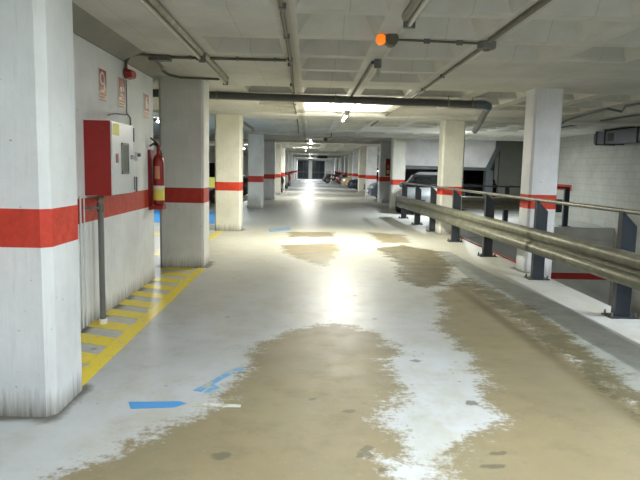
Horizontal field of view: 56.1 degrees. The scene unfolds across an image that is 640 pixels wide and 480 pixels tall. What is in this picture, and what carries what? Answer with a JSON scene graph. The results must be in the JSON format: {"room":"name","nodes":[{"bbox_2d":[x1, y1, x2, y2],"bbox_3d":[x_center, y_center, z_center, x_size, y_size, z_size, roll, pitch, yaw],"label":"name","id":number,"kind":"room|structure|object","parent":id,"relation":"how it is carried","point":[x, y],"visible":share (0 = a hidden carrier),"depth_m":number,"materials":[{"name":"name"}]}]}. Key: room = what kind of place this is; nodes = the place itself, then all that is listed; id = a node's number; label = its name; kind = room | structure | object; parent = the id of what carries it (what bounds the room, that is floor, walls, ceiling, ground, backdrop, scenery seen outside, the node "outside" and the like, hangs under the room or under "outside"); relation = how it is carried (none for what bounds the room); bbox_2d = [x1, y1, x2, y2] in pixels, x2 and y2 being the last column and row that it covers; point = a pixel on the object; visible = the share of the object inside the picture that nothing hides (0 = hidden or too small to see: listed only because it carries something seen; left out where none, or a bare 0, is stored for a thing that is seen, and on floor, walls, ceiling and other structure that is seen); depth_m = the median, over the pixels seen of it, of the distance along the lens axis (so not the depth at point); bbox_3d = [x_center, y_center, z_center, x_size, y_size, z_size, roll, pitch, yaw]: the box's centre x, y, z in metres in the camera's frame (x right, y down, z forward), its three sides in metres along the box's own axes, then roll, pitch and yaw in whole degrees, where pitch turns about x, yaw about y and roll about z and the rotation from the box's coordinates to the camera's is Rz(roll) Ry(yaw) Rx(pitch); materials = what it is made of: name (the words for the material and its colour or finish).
{"room":"parking garage","nodes":[
{"label":"parking garage","id":0,"kind":"room"},
{"bbox_2d":[73,32,154,329],"bbox_3d":[-2.217,-0.162,1.026,0.200,3.080,14.150,1,7,-1],"label":"wall","id":1,"kind":"structure","parent":0,"point":[128,221],"depth_m":6.47,"materials":[{"name":"white paint"}]},
{"bbox_2d":[79,197,83,327],"bbox_3d":[-2.196,0.214,5.529,0.016,1.225,0.018,1,7,-1],"label":"cable","id":2,"kind":"object","parent":1,"relation":"attached to","point":[80,215],"visible":1,"depth_m":5.53,"materials":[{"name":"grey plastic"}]},
{"bbox_2d":[83,196,87,325],"bbox_3d":[-2.198,0.204,5.619,0.012,1.225,0.014,1,7,-1],"label":"cable","id":3,"kind":"object","parent":1,"relation":"attached to","point":[83,196],"visible":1,"depth_m":5.61,"materials":[{"name":"white plastic"}]},
{"bbox_2d":[85,196,106,323],"bbox_3d":[-2.134,0.201,5.715,0.077,1.250,0.210,5,8,32],"label":"standpipe","id":4,"kind":"object","parent":1,"relation":"attached to","point":[100,207],"visible":0.92,"depth_m":5.75,"materials":[{"name":"grey metal"}]},
{"bbox_2d":[98,67,106,102],"bbox_3d":[-2.179,-1.551,6.018,0.010,0.325,0.230,1,7,-1],"label":"safety sign","id":5,"kind":"object","parent":1,"relation":"attached to","point":[102,77],"visible":1,"depth_m":6.00,"materials":[{"name":"red plastic"}]},
{"bbox_2d":[83,120,134,195],"bbox_3d":[-2.051,-0.801,5.919,0.290,0.695,0.690,1,7,-1],"label":"upper cabinet","id":6,"kind":"object","parent":1,"relation":"attached to","point":[108,145],"visible":1,"depth_m":5.60,"materials":[{"name":"red metal"}]},
{"bbox_2d":[72,2,164,76],"bbox_3d":[-2.088,-1.992,5.871,0.170,0.190,4.100,1,7,-1],"label":"trim","id":7,"kind":"structure","parent":1,"relation":"attached to","point":[85,25],"depth_m":5.94,"materials":[{"name":"grey concrete"}]},
{"bbox_2d":[107,80,130,124],"bbox_3d":[-2.112,-1.445,6.258,0.070,0.590,1.362,0,7,-9],"label":"wire","id":8,"kind":"object","parent":1,"relation":"attached to","point":[126,80],"visible":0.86,"depth_m":6.76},
{"bbox_2d":[118,76,125,108],"bbox_3d":[-2.189,-1.624,6.628,0.010,0.335,0.240,1,7,-1],"label":"safety sign","id":9,"kind":"object","parent":1,"relation":"attached to","point":[121,81],"visible":1,"depth_m":6.60,"materials":[{"name":"red plastic"}]},
{"bbox_2d":[123,68,135,79],"bbox_3d":[-2.142,-1.872,6.746,0.099,0.120,0.230,1,7,-1],"label":"fire alarm","id":10,"kind":"object","parent":1,"relation":"attached to","point":[129,74],"visible":1,"depth_m":6.68,"materials":[{"name":"red plastic"}]},
{"bbox_2d":[134,152,140,191],"bbox_3d":[-2.189,-0.817,7.229,0.064,0.470,0.080,1,7,-1],"label":"wall switch","id":11,"kind":"object","parent":1,"relation":"attached to","point":[137,155],"visible":1,"depth_m":7.20,"materials":[{"name":"white plastic"}]},
{"bbox_2d":[143,93,148,118],"bbox_3d":[-2.207,-1.702,7.631,0.010,0.310,0.230,1,7,-1],"label":"safety sign","id":12,"kind":"object","parent":1,"relation":"attached to","point":[146,96],"visible":1,"depth_m":7.61,"materials":[{"name":"red plastic"}]},
{"bbox_2d":[148,137,165,209],"bbox_3d":[-2.143,-0.872,7.912,0.178,0.939,0.292,1,7,-1],"label":"fire extinguisher","id":13,"kind":"object","parent":1,"relation":"attached to","point":[156,188],"visible":1,"depth_m":7.87,"materials":[{"name":"red metal"}]},
{"bbox_2d":[154,166,159,178],"bbox_3d":[-2.130,-0.884,7.846,0.070,0.166,0.009,1,7,1],"label":"print","id":14,"kind":"object","parent":13,"relation":"attached to","point":[156,168],"depth_m":7.85},
{"bbox_2d":[153,141,247,175],"bbox_3d":[-9.358,-4.952,39.542,0.200,3.130,92.000,1,7,-1],"label":"wall","id":15,"kind":"structure","parent":0,"point":[211,153],"depth_m":53.96,"materials":[{"name":"white paint"}]},
{"bbox_2d":[298,159,334,178],"bbox_3d":[-1.272,-10.251,85.327,17.500,3.130,0.500,1,7,-1],"label":"wall","id":16,"kind":"structure","parent":0,"point":[329,163],"depth_m":85.31,"materials":[{"name":"white paint"}]},
{"bbox_2d":[297,160,308,178],"bbox_3d":[-2.704,-10.040,85.449,2.150,2.620,0.100,1,7,-1],"label":"window","id":17,"kind":"structure","parent":16,"relation":"in","point":[302,165],"depth_m":85.43,"materials":[{"name":"black glass"}]},
{"bbox_2d":[312,160,324,178],"bbox_3d":[-0.230,-9.992,85.497,1.800,2.620,0.100,1,7,-1],"label":"window","id":18,"kind":"structure","parent":16,"relation":"in","point":[318,167],"depth_m":85.47,"materials":[{"name":"black glass"}]},
{"bbox_2d":[0,179,639,479],"bbox_3d":[-0.546,-3.224,39.897,17.500,0.001,92.000,1,7,-1],"label":"floor","id":19,"kind":"structure","parent":0,"point":[369,343],"depth_m":4.62,"materials":[{"name":"grey concrete"}]},
{"bbox_2d":[0,0,81,416],"bbox_3d":[-1.948,-0.361,3.752,0.695,2.840,0.500,1,7,-1],"label":"pillar","id":20,"kind":"structure","parent":19,"relation":"on","point":[41,361],"depth_m":3.59,"materials":[{"name":"paint"}]},
{"bbox_2d":[81,267,204,385],"bbox_3d":[-2.022,0.717,6.670,0.640,0.003,5.020,1,7,-1],"label":"floor marking","id":21,"kind":"structure","parent":19,"relation":"on","point":[94,363],"depth_m":5.91,"materials":[{"name":"yellow paint"}]},
{"bbox_2d":[154,232,159,255],"bbox_3d":[-5.181,0.004,12.052,5.300,0.003,3.700,1,7,-1],"label":"floor marking","id":22,"kind":"structure","parent":19,"relation":"on","point":[156,253],"depth_m":10.77,"materials":[{"name":"yellow paint"}]},
{"bbox_2d":[129,401,185,408],"bbox_3d":[-1.063,1.071,3.893,0.379,0.003,0.113,1,7,-5],"label":"floor marking","id":23,"kind":"structure","parent":19,"relation":"on","point":[152,404],"depth_m":3.90,"materials":[{"name":"blue paint"}]},
{"bbox_2d":[159,77,208,266],"bbox_3d":[-2.095,-1.029,9.310,0.665,2.840,0.560,1,7,-1],"label":"pillar","id":24,"kind":"structure","parent":19,"relation":"on","point":[183,103],"depth_m":9.04,"materials":[{"name":"white concrete"}]},
{"bbox_2d":[154,210,214,223],"bbox_3d":[-4.387,-0.735,18.373,3.100,0.003,4.400,1,7,-1],"label":"floor marking","id":25,"kind":"structure","parent":19,"relation":"on","point":[156,212],"depth_m":18.09,"materials":[{"name":"blue paint"}]},
{"bbox_2d":[209,176,214,202],"bbox_3d":[-5.643,-2.353,25.612,4.560,1.442,2.120,1,7,-1],"label":"car","id":26,"kind":"object","parent":19,"relation":"on","point":[211,190],"visible":0.08,"depth_m":24.78,"materials":[{"name":"grey paint"}]},
{"bbox_2d":[209,177,214,187],"bbox_3d":[-3.966,-1.604,20.845,2.000,1.160,0.100,1,7,-1],"label":"board","id":27,"kind":"object","parent":19,"relation":"on","point":[211,179],"visible":0.02,"depth_m":20.75,"materials":[{"name":"yellow paint"}]},
{"bbox_2d":[209,231,221,240],"bbox_3d":[-2.365,-0.029,12.851,0.120,0.003,3.200,1,7,-1],"label":"floor line","id":28,"kind":"structure","parent":19,"relation":"on","point":[217,232],"depth_m":13.44,"materials":[{"name":"yellow paint"}]},
{"bbox_2d":[191,403,240,406],"bbox_3d":[-0.676,1.077,3.916,0.320,0.003,0.060,1,7,-1],"label":"floor marking","id":29,"kind":"structure","parent":19,"relation":"on","point":[197,404],"depth_m":3.91,"materials":[{"name":"white paint"}]},
{"bbox_2d":[193,365,243,393],"bbox_3d":[-0.674,1.018,4.408,0.170,0.003,0.628,4,7,24],"label":"floor marking","id":30,"kind":"structure","parent":19,"relation":"on","point":[213,389],"depth_m":4.30,"materials":[{"name":"blue paint"}]},
{"bbox_2d":[209,163,247,195],"bbox_3d":[-5.535,-3.157,31.259,4.460,1.702,2.160,1,7,-1],"label":"car","id":31,"kind":"object","parent":19,"relation":"on","point":[211,165],"visible":0.13,"depth_m":30.46,"materials":[{"name":"black paint"}]},
{"bbox_2d":[215,114,242,230],"bbox_3d":[-2.217,-1.670,14.646,0.620,2.840,0.550,1,7,-1],"label":"pillar","id":32,"kind":"structure","parent":19,"relation":"on","point":[228,128],"depth_m":14.39,"materials":[{"name":"paint"}]},
{"bbox_2d":[248,134,263,208],"bbox_3d":[-2.397,-2.612,22.487,0.560,2.840,0.550,1,7,-1],"label":"pillar","id":33,"kind":"structure","parent":19,"relation":"on","point":[255,141],"depth_m":22.23,"materials":[{"name":"white paint"}]},
{"bbox_2d":[264,142,275,199],"bbox_3d":[-2.420,-3.349,28.644,0.560,2.840,0.550,1,7,-1],"label":"pillar","id":34,"kind":"structure","parent":19,"relation":"on","point":[269,147],"depth_m":28.39,"materials":[{"name":"paint"}]},
{"bbox_2d":[275,144,280,194],"bbox_3d":[-2.513,-4.016,34.203,0.560,2.840,0.550,1,7,-1],"label":"pillar","id":35,"kind":"structure","parent":19,"relation":"on","point":[278,146],"depth_m":33.95,"materials":[{"name":"paint"}]},
{"bbox_2d":[268,227,291,231],"bbox_3d":[-0.988,-0.268,15.094,0.544,0.003,1.287,7,9,39],"label":"floor marking","id":36,"kind":"structure","parent":19,"relation":"on","point":[283,228],"depth_m":15.05,"materials":[{"name":"blue paint"}]},
{"bbox_2d":[281,148,284,190],"bbox_3d":[-2.605,-4.683,39.763,0.560,2.840,0.550,1,7,-1],"label":"pillar","id":37,"kind":"structure","parent":19,"relation":"on","point":[282,149],"depth_m":39.46,"materials":[{"name":"white paint"}]},
{"bbox_2d":[281,172,286,191],"bbox_3d":[-2.422,-3.486,36.429,0.720,1.257,1.880,2,7,7],"label":"motorcycle","id":38,"kind":"object","parent":19,"relation":"on","point":[282,178],"visible":0.46,"depth_m":36.77,"materials":[{"name":"metal"}]},
{"bbox_2d":[285,150,287,175],"bbox_3d":[-2.698,-5.350,45.322,0.560,2.840,0.550,1,7,-1],"label":"pillar","id":39,"kind":"structure","parent":19,"relation":"on","point":[286,151],"depth_m":44.99,"materials":[{"name":"red paint"}]},
{"bbox_2d":[285,172,290,188],"bbox_3d":[-2.579,-4.273,42.980,0.720,1.257,1.880,3,7,14],"label":"motorcycle","id":40,"kind":"object","parent":19,"relation":"on","point":[286,178],"visible":0.39,"depth_m":43.36,"materials":[{"name":"metal"}]},
{"bbox_2d":[288,153,290,173],"bbox_3d":[-2.791,-6.018,50.881,0.560,2.840,0.550,1,7,-1],"label":"pillar","id":41,"kind":"structure","parent":19,"relation":"on","point":[289,154],"depth_m":50.57,"materials":[{"name":"red paint"}]},
{"bbox_2d":[290,154,292,183],"bbox_3d":[-2.883,-6.685,56.441,0.560,2.840,0.550,1,7,-1],"label":"pillar","id":42,"kind":"structure","parent":19,"relation":"on","point":[291,154],"depth_m":56.20,"materials":[{"name":"red paint"}]},
{"bbox_2d":[292,155,293,182],"bbox_3d":[-2.976,-7.352,62.000,0.560,2.840,0.550,1,7,-1],"label":"pillar","id":43,"kind":"structure","parent":19,"relation":"on","point":[293,155],"depth_m":61.76,"materials":[{"name":"red paint"}]},
{"bbox_2d":[295,157,296,180],"bbox_3d":[-3.161,-8.686,73.119,0.560,2.840,0.550,1,7,-1],"label":"pillar","id":44,"kind":"structure","parent":19,"relation":"on","point":[295,157],"depth_m":72.87,"materials":[{"name":"white paint"}]},
{"bbox_2d":[325,171,340,183],"bbox_3d":[1.417,-6.545,62.702,1.880,1.257,0.720,2,7,9],"label":"motorcycle","id":45,"kind":"object","parent":19,"relation":"on","point":[327,180],"visible":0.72,"depth_m":62.67,"materials":[{"name":"metal"}]},
{"bbox_2d":[336,158,338,172],"bbox_3d":[2.287,-8.579,73.222,0.580,2.840,0.550,1,7,-1],"label":"pillar","id":46,"kind":"structure","parent":19,"relation":"on","point":[337,161],"depth_m":72.90,"materials":[{"name":"paint"}]},
{"bbox_2d":[338,158,340,172],"bbox_3d":[2.380,-7.911,67.663,0.580,2.840,0.550,1,7,-1],"label":"pillar","id":47,"kind":"structure","parent":19,"relation":"on","point":[339,167],"depth_m":67.35,"materials":[{"name":"paint"}]},
{"bbox_2d":[341,156,343,174],"bbox_3d":[2.472,-7.244,62.104,0.580,2.840,0.550,1,7,-1],"label":"pillar","id":48,"kind":"structure","parent":19,"relation":"on","point":[342,157],"depth_m":61.78,"materials":[{"name":"paint"}]},
{"bbox_2d":[344,155,347,173],"bbox_3d":[2.565,-6.577,56.544,0.580,2.840,0.550,1,7,-1],"label":"pillar","id":49,"kind":"structure","parent":19,"relation":"on","point":[345,156],"depth_m":56.23,"materials":[{"name":"paint"}]},
{"bbox_2d":[348,154,352,176],"bbox_3d":[2.657,-5.910,50.985,0.580,2.840,0.550,1,7,-1],"label":"pillar","id":50,"kind":"structure","parent":19,"relation":"on","point":[350,156],"depth_m":50.65,"materials":[{"name":"paint"}]},
{"bbox_2d":[352,152,358,189],"bbox_3d":[2.750,-5.243,45.426,0.580,2.840,0.550,1,7,-1],"label":"pillar","id":51,"kind":"structure","parent":19,"relation":"on","point":[355,154],"depth_m":45.12,"materials":[{"name":"paint"}]},
{"bbox_2d":[339,168,377,182],"bbox_3d":[3.989,-5.643,53.784,4.460,1.702,2.160,1,7,-1],"label":"car","id":52,"kind":"object","parent":19,"relation":"on","point":[343,175],"visible":0.05,"depth_m":53.03,"materials":[{"name":"grey paint"}]},
{"bbox_2d":[341,170,377,188],"bbox_3d":[3.755,-4.883,48.231,4.050,1.502,2.070,1,7,-1],"label":"car","id":53,"kind":"object","parent":19,"relation":"on","point":[345,180],"visible":0.07,"depth_m":47.50,"materials":[{"name":"beige paint"}]},
{"bbox_2d":[358,149,366,192],"bbox_3d":[2.843,-4.576,39.866,0.580,2.840,0.550,1,7,-1],"label":"pillar","id":54,"kind":"structure","parent":19,"relation":"on","point":[362,153],"depth_m":39.60,"materials":[{"name":"paint"}]},
{"bbox_2d":[347,172,377,189],"bbox_3d":[4.177,-4.143,42.383,4.560,1.442,2.120,1,7,-1],"label":"car","id":55,"kind":"object","parent":19,"relation":"on","point":[353,183],"visible":0.19,"depth_m":41.59,"materials":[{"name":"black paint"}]},
{"bbox_2d":[365,146,377,196],"bbox_3d":[2.935,-3.909,34.307,0.580,2.840,0.550,1,7,-1],"label":"pillar","id":56,"kind":"structure","parent":19,"relation":"on","point":[371,154],"depth_m":34.02,"materials":[{"name":"paint"}]},
{"bbox_2d":[367,182,377,197],"bbox_3d":[4.493,-2.801,30.965,4.050,1.502,2.070,1,7,-1],"label":"car","id":57,"kind":"object","parent":19,"relation":"on","point":[372,190],"visible":0.09,"depth_m":30.25,"materials":[{"name":"blue paint"}]},
{"bbox_2d":[377,142,390,202],"bbox_3d":[3.091,-3.217,28.550,0.580,2.840,0.550,1,7,-1],"label":"pillar","id":58,"kind":"structure","parent":19,"relation":"on","point":[384,147],"depth_m":28.31,"materials":[{"name":"paint"}]},
{"bbox_2d":[385,158,389,175],"bbox_3d":[3.194,-3.420,28.120,0.200,0.830,0.255,1,7,-1],"label":"fire extinguisher","id":59,"kind":"object","parent":58,"relation":"attached to","point":[387,173],"visible":1,"depth_m":28.19,"materials":[{"name":"red metal"}]},
{"bbox_2d":[389,138,406,208],"bbox_3d":[3.081,-2.647,23.783,0.520,2.840,0.550,1,7,-1],"label":"pillar","id":60,"kind":"structure","parent":19,"relation":"on","point":[398,146],"depth_m":23.50,"materials":[{"name":"paint"}]},
{"bbox_2d":[395,172,464,212],"bbox_3d":[4.216,-1.800,22.547,2.070,1.502,4.050,5,8,27],"label":"car","id":61,"kind":"object","parent":19,"relation":"on","point":[425,178],"visible":0.3,"depth_m":21.71,"materials":[{"name":"silver metal"}]},
{"bbox_2d":[435,121,465,233],"bbox_3d":[3.239,-1.583,14.923,0.540,2.840,0.500,1,7,-1],"label":"pillar","id":62,"kind":"structure","parent":19,"relation":"on","point":[452,133],"depth_m":14.66,"materials":[{"name":"paint"}]},
{"bbox_2d":[405,169,496,196],"bbox_3d":[5.487,-2.393,26.901,4.460,1.702,2.160,1,7,-1],"label":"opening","id":63,"kind":"object","parent":19,"relation":"on","point":[470,177],"visible":0.16,"depth_m":26.11,"materials":[{"name":"black paint"}]},
{"bbox_2d":[459,236,515,262],"bbox_3d":[3.325,-0.019,13.727,0.030,0.022,7.350,1,7,-1],"label":"trim","id":64,"kind":"structure","parent":19,"relation":"on","point":[459,236],"depth_m":11.51,"materials":[{"name":"red paint"}]},
{"bbox_2d":[431,184,570,226],"bbox_3d":[5.302,-1.016,17.612,4.130,1.165,0.285,1,7,-1],"label":"guardrail","id":65,"kind":"object","parent":19,"relation":"on","point":[505,204],"visible":0.4,"depth_m":17.51,"materials":[{"name":"metal"}]},
{"bbox_2d":[396,182,639,318],"bbox_3d":[3.096,-0.291,11.005,0.375,1.199,17.836,1,7,-3],"label":"guardrail","id":66,"kind":"object","parent":19,"relation":"on","point":[620,265],"visible":0.98,"depth_m":8.44,"materials":[{"name":"metal"}]},
{"bbox_2d":[72,0,639,159],"bbox_3d":[-0.479,-6.256,39.534,17.500,0.450,92.000,1,7,-1],"label":"ceiling","id":67,"kind":"structure","parent":0,"point":[589,50],"depth_m":6.85,"materials":[{"name":"concrete"}]},
{"bbox_2d":[138,0,203,60],"bbox_3d":[-1.323,-1.887,5.216,0.099,0.110,3.080,1,7,-1],"label":"ceiling lamp","id":68,"kind":"object","parent":67,"relation":"attached to","point":[154,7],"visible":1,"depth_m":5.29,"materials":[{"name":"metal"}]},
{"bbox_2d":[156,62,218,79],"bbox_3d":[-1.983,-2.280,8.085,0.551,0.032,1.675,3,7,18],"label":"conduit","id":69,"kind":"object","parent":67,"relation":"attached to","point":[158,63],"visible":0.78,"depth_m":8.69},
{"bbox_2d":[124,53,286,68],"bbox_3d":[-1.329,-2.049,7.079,1.838,0.229,0.401,0,7,-13],"label":"conduit","id":70,"kind":"object","parent":67,"relation":"attached to","point":[151,57],"visible":0.95,"depth_m":7.06,"materials":[{"name":"grey metal"}]},
{"bbox_2d":[199,52,228,84],"bbox_3d":[-1.355,-2.194,7.773,0.099,0.110,1.930,1,7,-1],"label":"ceiling lamp","id":71,"kind":"object","parent":67,"relation":"attached to","point":[210,64],"visible":0.82,"depth_m":7.57,"materials":[{"name":"metal"}]},
{"bbox_2d":[243,121,253,131],"bbox_3d":[-2.234,-3.494,18.481,0.110,0.110,3.230,1,7,-1],"label":"ceiling lamp","id":72,"kind":"object","parent":67,"relation":"attached to","point":[245,124],"visible":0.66,"depth_m":18.48,"materials":[{"name":"plastic"}]},
{"bbox_2d":[278,0,298,132],"bbox_3d":[-0.410,-2.263,8.259,0.126,0.044,28.851,1,7,-1],"label":"conduit","id":73,"kind":"object","parent":67,"relation":"attached to","point":[282,6],"visible":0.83,"depth_m":6.07,"materials":[{"name":"grey metal"}]},
{"bbox_2d":[209,149,378,154],"bbox_3d":[-0.588,-6.702,45.724,17.500,0.180,0.800,1,7,-1],"label":"beam","id":74,"kind":"structure","parent":67,"relation":"attached to","point":[244,150],"depth_m":45.34,"materials":[{"name":"concrete"}]},
{"bbox_2d":[243,154,378,158],"bbox_3d":[-0.866,-8.703,62.402,17.500,0.180,0.800,1,7,-1],"label":"trim","id":75,"kind":"structure","parent":67,"relation":"attached to","point":[243,154],"depth_m":62.00,"materials":[{"name":"concrete"}]},
{"bbox_2d":[153,89,491,133],"bbox_3d":[-2.195,-2.459,11.272,10.945,0.554,1.987,1,7,-1],"label":"drain pipe","id":76,"kind":"object","parent":67,"relation":"hanging from","point":[486,106],"visible":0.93,"depth_m":10.35,"materials":[{"name":"metal"}]},
{"bbox_2d":[472,109,489,133],"bbox_3d":[3.080,-2.295,11.481,0.120,0.409,1.799,2,7,7],"label":"outlet","id":77,"kind":"object","parent":76,"relation":"attached to","point":[484,113],"depth_m":11.40,"materials":[{"name":"grey plastic"}]},
{"bbox_2d":[340,107,349,121],"bbox_3d":[0.516,-2.629,12.385,0.110,0.260,1.630,1,7,-1],"label":"ceiling lamp","id":78,"kind":"object","parent":67,"relation":"hanging from","point":[346,112],"visible":0.94,"depth_m":11.96,"materials":[{"name":"white plastic"}]},
{"bbox_2d":[351,61,373,96],"bbox_3d":[0.587,-2.339,9.047,0.050,0.044,3.900,1,7,-1],"label":"conduit","id":79,"kind":"object","parent":67,"relation":"attached to","point":[372,62],"visible":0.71,"depth_m":8.20,"materials":[{"name":"grey metal"}]},
{"bbox_2d":[350,111,388,112],"bbox_3d":[1.024,-2.831,13.242,1.002,0.024,0.046,1,7,-3],"label":"conduit","id":80,"kind":"object","parent":67,"relation":"attached to","point":[350,111],"visible":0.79,"depth_m":13.24,"materials":[{"name":"white plastic"}]},
{"bbox_2d":[374,59,381,76],"bbox_3d":[0.677,-2.025,7.072,0.093,0.190,0.152,1,7,-1],"label":"holder","id":81,"kind":"object","parent":67,"relation":"attached to","point":[377,62],"visible":1,"depth_m":7.02,"materials":[{"name":"plastic"}]},
{"bbox_2d":[376,34,398,47],"bbox_3d":[0.640,-1.921,5.778,0.214,0.128,0.189,1,7,-1],"label":"lamp","id":82,"kind":"object","parent":67,"relation":"attached to","point":[390,40],"visible":0.99,"depth_m":5.69,"materials":[{"name":"orange plastic"}]},
{"bbox_2d":[402,0,429,28],"bbox_3d":[0.753,-1.730,4.287,0.132,0.110,1.430,1,7,-1],"label":"ceiling lamp","id":83,"kind":"object","parent":67,"relation":"attached to","point":[414,8],"visible":1,"depth_m":4.65,"materials":[{"name":"plastic"}]},
{"bbox_2d":[371,49,480,125],"bbox_3d":[1.575,-2.646,11.822,0.065,0.044,11.550,1,7,-1],"label":"conduit","id":84,"kind":"object","parent":67,"relation":"attached to","point":[474,53],"visible":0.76,"depth_m":7.97,"materials":[{"name":"grey metal"}]},
{"bbox_2d":[398,38,478,45],"bbox_3d":[1.157,-1.946,5.890,0.864,0.044,0.035,1,7,-6],"label":"conduit","id":85,"kind":"object","parent":67,"relation":"attached to","point":[425,41],"visible":0.83,"depth_m":5.88,"materials":[{"name":"grey metal"}]},
{"bbox_2d":[477,40,495,51],"bbox_3d":[1.655,-1.922,5.962,0.184,0.086,0.181,1,7,-1],"label":"junction box","id":86,"kind":"object","parent":67,"relation":"attached to","point":[483,45],"visible":0.98,"depth_m":5.90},
{"bbox_2d":[487,0,551,42],"bbox_3d":[1.732,-1.217,-0.117,0.062,0.052,11.900,1,7,-1],"label":"conduit","id":87,"kind":"object","parent":67,"relation":"attached to","point":[541,3],"visible":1,"depth_m":4.92,"materials":[{"name":"grey metal"}]},
{"bbox_2d":[561,103,639,124],"bbox_3d":[5.631,-2.533,12.181,0.408,0.143,4.208,1,7,-1],"label":"conduit","id":88,"kind":"object","parent":67,"relation":"hanging from","point":[634,104],"visible":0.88,"depth_m":11.57,"materials":[{"name":"grey metal"}]},
{"bbox_2d":[561,113,639,127],"bbox_3d":[6.661,-2.837,14.326,0.044,0.044,5.100,1,7,-1],"label":"conduit","id":89,"kind":"object","parent":67,"relation":"attached to","point":[633,115],"visible":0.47,"depth_m":13.55,"materials":[{"name":"grey metal"}]},
{"bbox_2d":[377,154,498,191],"bbox_3d":[8.085,-6.401,54.869,0.200,3.130,61.800,1,7,-1],"label":"wall","id":90,"kind":"structure","parent":0,"point":[496,159],"depth_m":28.67,"materials":[{"name":"white paint"}]},
{"bbox_2d":[406,139,495,167],"bbox_3d":[5.151,-3.508,24.168,3.760,1.110,0.250,1,7,-1],"label":"wall","id":91,"kind":"structure","parent":0,"point":[419,152],"depth_m":24.04,"materials":[{"name":"white paint"}]},
{"bbox_2d":[405,141,501,209],"bbox_3d":[5.253,-2.649,24.247,3.920,2.830,0.400,1,7,-1],"label":"trim","id":92,"kind":"structure","parent":91,"relation":"attached to","point":[488,174],"depth_m":24.05,"materials":[{"name":"grey metal"}]},
{"bbox_2d":[405,141,523,210],"bbox_3d":[5.853,-2.922,26.642,5.200,2.830,5.000,1,7,-1],"label":"wall","id":93,"kind":"structure","parent":0,"point":[510,156],"depth_m":24.17,"materials":[{"name":"concrete"}]},
{"bbox_2d":[153,137,379,144],"bbox_3d":[-0.301,-4.676,28.545,17.500,0.110,0.800,1,7,-1],"label":"beam","id":94,"kind":"structure","parent":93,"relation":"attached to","point":[154,138],"depth_m":28.17,"materials":[{"name":"concrete"}]},
{"bbox_2d":[463,237,612,304],"bbox_3d":[4.645,1.050,17.680,7.800,2.260,0.200,1,7,-1],"label":"wall","id":95,"kind":"structure","parent":0,"point":[591,285],"depth_m":17.63,"materials":[{"name":"white paint"}]},
{"bbox_2d":[459,227,613,239],"bbox_3d":[5.798,-0.235,17.572,5.550,0.346,0.248,1,7,-1],"label":"trim","id":96,"kind":"structure","parent":95,"relation":"attached to","point":[578,233],"depth_m":17.48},
{"bbox_2d":[555,133,639,318],"bbox_3d":[8.818,0.379,9.359,0.200,5.750,30.200,1,7,-1],"label":"wall","id":97,"kind":"structure","parent":0,"point":[609,176],"depth_m":18.30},
{"bbox_2d":[153,129,523,140],"bbox_3d":[-0.199,-3.937,22.390,17.500,0.110,0.800,1,7,-1],"label":"beam","id":98,"kind":"structure","parent":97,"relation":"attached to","point":[314,134],"depth_m":22.06,"materials":[{"name":"concrete"}]},
{"bbox_2d":[153,109,639,126],"bbox_3d":[-0.067,-3.000,14.497,17.500,0.090,0.800,1,7,-1],"label":"beam","id":99,"kind":"structure","parent":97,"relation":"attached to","point":[307,115],"depth_m":14.21,"materials":[{"name":"concrete"}]},
{"bbox_2d":[593,127,639,145],"bbox_3d":[8.524,-1.577,5.997,0.587,0.400,23.800,1,7,-1],"label":"ventilation duct","id":100,"kind":"object","parent":97,"relation":"attached to","point":[631,135],"visible":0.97,"depth_m":16.42,"materials":[{"name":"grey metal"}]},
{"bbox_2d":[607,133,613,141],"bbox_3d":[8.079,-2.861,16.689,0.005,0.230,0.350,1,7,-1],"label":"grille","id":101,"kind":"object","parent":100,"relation":"attached to","point":[610,136],"depth_m":16.68,"materials":[{"name":"black metal"}]},
{"bbox_3d":[4.811,3.606,6.280,7.800,0.100,23.450,1,7,-1],"label":"floor","id":102,"kind":"structure","parent":0,"visible":0},
{"bbox_2d":[516,88,563,278],"bbox_3d":[3.431,0.373,9.636,0.440,5.460,0.430,1,7,-1],"label":"pillar","id":103,"kind":"structure","parent":102,"relation":"on","point":[543,111],"depth_m":9.26,"materials":[{"name":"paint"}]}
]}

